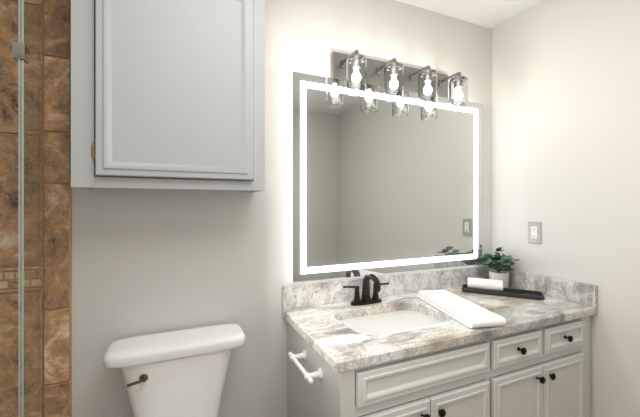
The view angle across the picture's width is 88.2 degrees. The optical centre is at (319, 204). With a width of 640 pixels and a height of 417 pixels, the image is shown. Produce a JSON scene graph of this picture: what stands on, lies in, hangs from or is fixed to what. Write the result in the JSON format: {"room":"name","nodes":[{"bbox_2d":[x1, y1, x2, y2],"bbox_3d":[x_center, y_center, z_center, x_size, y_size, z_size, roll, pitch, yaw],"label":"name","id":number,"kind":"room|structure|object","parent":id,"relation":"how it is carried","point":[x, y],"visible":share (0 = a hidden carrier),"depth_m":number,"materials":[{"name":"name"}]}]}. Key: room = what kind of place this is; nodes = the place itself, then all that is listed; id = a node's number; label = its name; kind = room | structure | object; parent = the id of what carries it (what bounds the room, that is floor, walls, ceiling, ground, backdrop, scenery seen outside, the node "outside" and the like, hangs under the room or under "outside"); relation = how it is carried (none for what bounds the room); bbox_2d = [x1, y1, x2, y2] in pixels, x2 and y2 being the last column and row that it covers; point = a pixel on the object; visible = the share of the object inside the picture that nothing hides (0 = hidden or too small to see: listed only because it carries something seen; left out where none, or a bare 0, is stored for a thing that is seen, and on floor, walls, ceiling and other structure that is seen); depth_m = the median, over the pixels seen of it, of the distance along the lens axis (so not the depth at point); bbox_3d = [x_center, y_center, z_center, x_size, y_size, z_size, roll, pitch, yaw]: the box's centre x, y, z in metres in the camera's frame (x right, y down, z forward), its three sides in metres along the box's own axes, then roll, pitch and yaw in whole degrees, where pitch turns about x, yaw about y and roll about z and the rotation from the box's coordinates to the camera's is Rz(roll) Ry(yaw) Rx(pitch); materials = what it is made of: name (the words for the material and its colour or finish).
{"room":"bathroom","nodes":[
{"label":"bathroom","id":0,"kind":"room"},
{"bbox_2d":[72,0,491,416],"bbox_3d":[-0.372,0.125,1.471,3.295,2.430,0.100,0,0,-24],"label":"wall","id":1,"kind":"structure","parent":0,"point":[148,261],"depth_m":1.43,"materials":[{"name":"white paint"}]},
{"bbox_2d":[0,0,71,416],"bbox_3d":[-1.329,0.125,0.992,0.956,2.429,0.010,0,0,-24],"label":"shower tile","id":2,"kind":"structure","parent":1,"relation":"attached to","point":[56,282],"depth_m":1.15,"materials":[{"name":"tile"}]},
{"bbox_2d":[71,0,264,191],"bbox_3d":[-0.528,-0.448,1.227,0.627,0.785,0.220,0,0,-24],"label":"upper cabinet","id":3,"kind":"object","parent":1,"relation":"attached to","point":[167,94],"visible":1,"depth_m":1.12,"materials":[{"name":"grey paint"}]},
{"bbox_2d":[291,72,481,282],"bbox_3d":[0.412,-0.125,1.736,1.180,0.950,0.039,0,0,-24],"label":"led mirror","id":4,"kind":"object","parent":1,"relation":"attached to","point":[380,184],"visible":0.85,"depth_m":1.66,"materials":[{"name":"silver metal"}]},
{"bbox_2d":[282,265,492,308],"bbox_3d":[0.450,0.419,1.762,1.350,0.102,0.020,0,0,-24],"label":"backsplash","id":5,"kind":"structure","parent":1,"relation":"attached to","point":[318,293],"depth_m":1.72,"materials":[{"name":"grey stone"}]},
{"bbox_2d":[331,50,467,110],"bbox_3d":[0.425,-0.622,1.657,0.725,0.233,0.194,0,0,-24],"label":"sconce","id":6,"kind":"object","parent":1,"relation":"attached to","point":[358,73],"visible":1,"depth_m":1.61,"materials":[{"name":"clear glass"}]},
{"bbox_2d":[397,0,542,28],"bbox_3d":[0.089,-1.140,0.414,3.295,0.100,2.407,0,0,-24],"label":"ceiling","id":7,"kind":"structure","parent":0,"point":[491,14],"depth_m":1.83,"materials":[{"name":"white paint"}]},
{"bbox_2d":[492,0,639,416],"bbox_3d":[1.553,0.125,1.053,0.100,2.430,2.207,0,0,-24],"label":"wall","id":8,"kind":"structure","parent":0,"point":[566,123],"depth_m":1.59,"materials":[{"name":"white paint"}]},
{"bbox_2d":[528,222,540,243],"bbox_3d":[1.168,0.150,1.798,0.010,0.116,0.072,0,0,-24],"label":"outlet","id":9,"kind":"object","parent":8,"relation":"attached to","point":[534,232],"visible":1,"depth_m":1.79,"materials":[{"name":"white plastic"}]},
{"bbox_2d":[508,269,596,304],"bbox_3d":[1.171,0.422,1.773,0.020,0.097,0.538,0,0,-24],"label":"backsplash","id":10,"kind":"structure","parent":8,"relation":"attached to","point":[584,293],"depth_m":1.68,"materials":[{"name":"grey stone"}]},
{"bbox_3d":[0.089,1.390,0.414,3.295,0.100,2.407,0,0,-24],"label":"floor","id":11,"kind":"structure","parent":0,"visible":0},
{"bbox_2d":[0,0,43,416],"bbox_3d":[-1.323,0.280,0.891,0.881,2.120,0.176,0,0,-24],"label":"glass","id":12,"kind":"object","parent":11,"relation":"on","point":[20,51],"visible":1,"depth_m":1.02,"materials":[{"name":"clear glass"}]},
{"bbox_2d":[103,324,244,416],"bbox_3d":[-0.412,0.914,0.975,0.469,0.852,0.736,0,0,-24],"label":"toilet","id":13,"kind":"object","parent":11,"relation":"on","point":[179,373],"visible":1,"depth_m":1.16,"materials":[{"name":"white ceramic"}]},
{"bbox_2d":[284,313,597,416],"bbox_3d":[0.539,0.925,1.498,1.382,0.831,0.576,0,0,-24],"label":"bathroom vanity","id":14,"kind":"object","parent":11,"relation":"on","point":[539,370],"depth_m":1.26,"materials":[{"name":"grey paint"}]},
{"bbox_2d":[282,285,597,368],"bbox_3d":[0.558,0.490,1.516,1.350,0.038,0.558,0,0,-24],"label":"countertop","id":15,"kind":"structure","parent":14,"relation":"on","point":[344,347],"depth_m":1.30,"materials":[{"name":"grey stone"}]},
{"bbox_2d":[342,273,389,308],"bbox_3d":[0.239,0.395,1.550,0.238,0.150,0.136,0,0,-24],"label":"faucet","id":16,"kind":"object","parent":15,"relation":"on","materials":[{"name":"black metal"}]},
{"bbox_2d":[338,305,445,336],"bbox_3d":[0.305,0.581,1.399,0.508,0.167,0.348,0,0,-24],"label":"sink","id":17,"kind":"object","parent":15,"relation":"in","point":[406,316],"depth_m":1.46,"materials":[{"name":"white ceramic"}]},
{"bbox_2d":[417,290,505,327],"bbox_3d":[0.607,0.453,1.479,0.155,0.035,0.452,0,0,-10],"label":"folded hand towel","id":18,"kind":"object","parent":15,"relation":"on","point":[467,313],"visible":1,"depth_m":1.39,"materials":[{"name":"white fabric"}]},
{"bbox_2d":[462,284,544,299],"bbox_3d":[0.962,0.461,1.757,0.380,0.018,0.125,0,0,26],"label":"tray","id":19,"kind":"object","parent":15,"relation":"on","point":[521,293],"visible":0.83,"depth_m":1.73,"materials":[{"name":"black"}]},
{"bbox_2d":[468,277,502,290],"bbox_3d":[0.896,0.430,1.792,0.170,0.057,0.055,0,0,26],"label":"rolled towel","id":20,"kind":"object","parent":19,"relation":"on","point":[486,284],"visible":1,"depth_m":1.77,"materials":[{"name":"white fabric"}]},
{"bbox_2d":[475,247,519,287],"bbox_3d":[1.004,0.358,1.830,0.240,0.224,0.244,0,0,-24],"label":"eucalyptus plant","id":21,"kind":"object","parent":19,"relation":"on","point":[498,264],"visible":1,"depth_m":1.85,"materials":[{"name":"green plant"}]}
]}

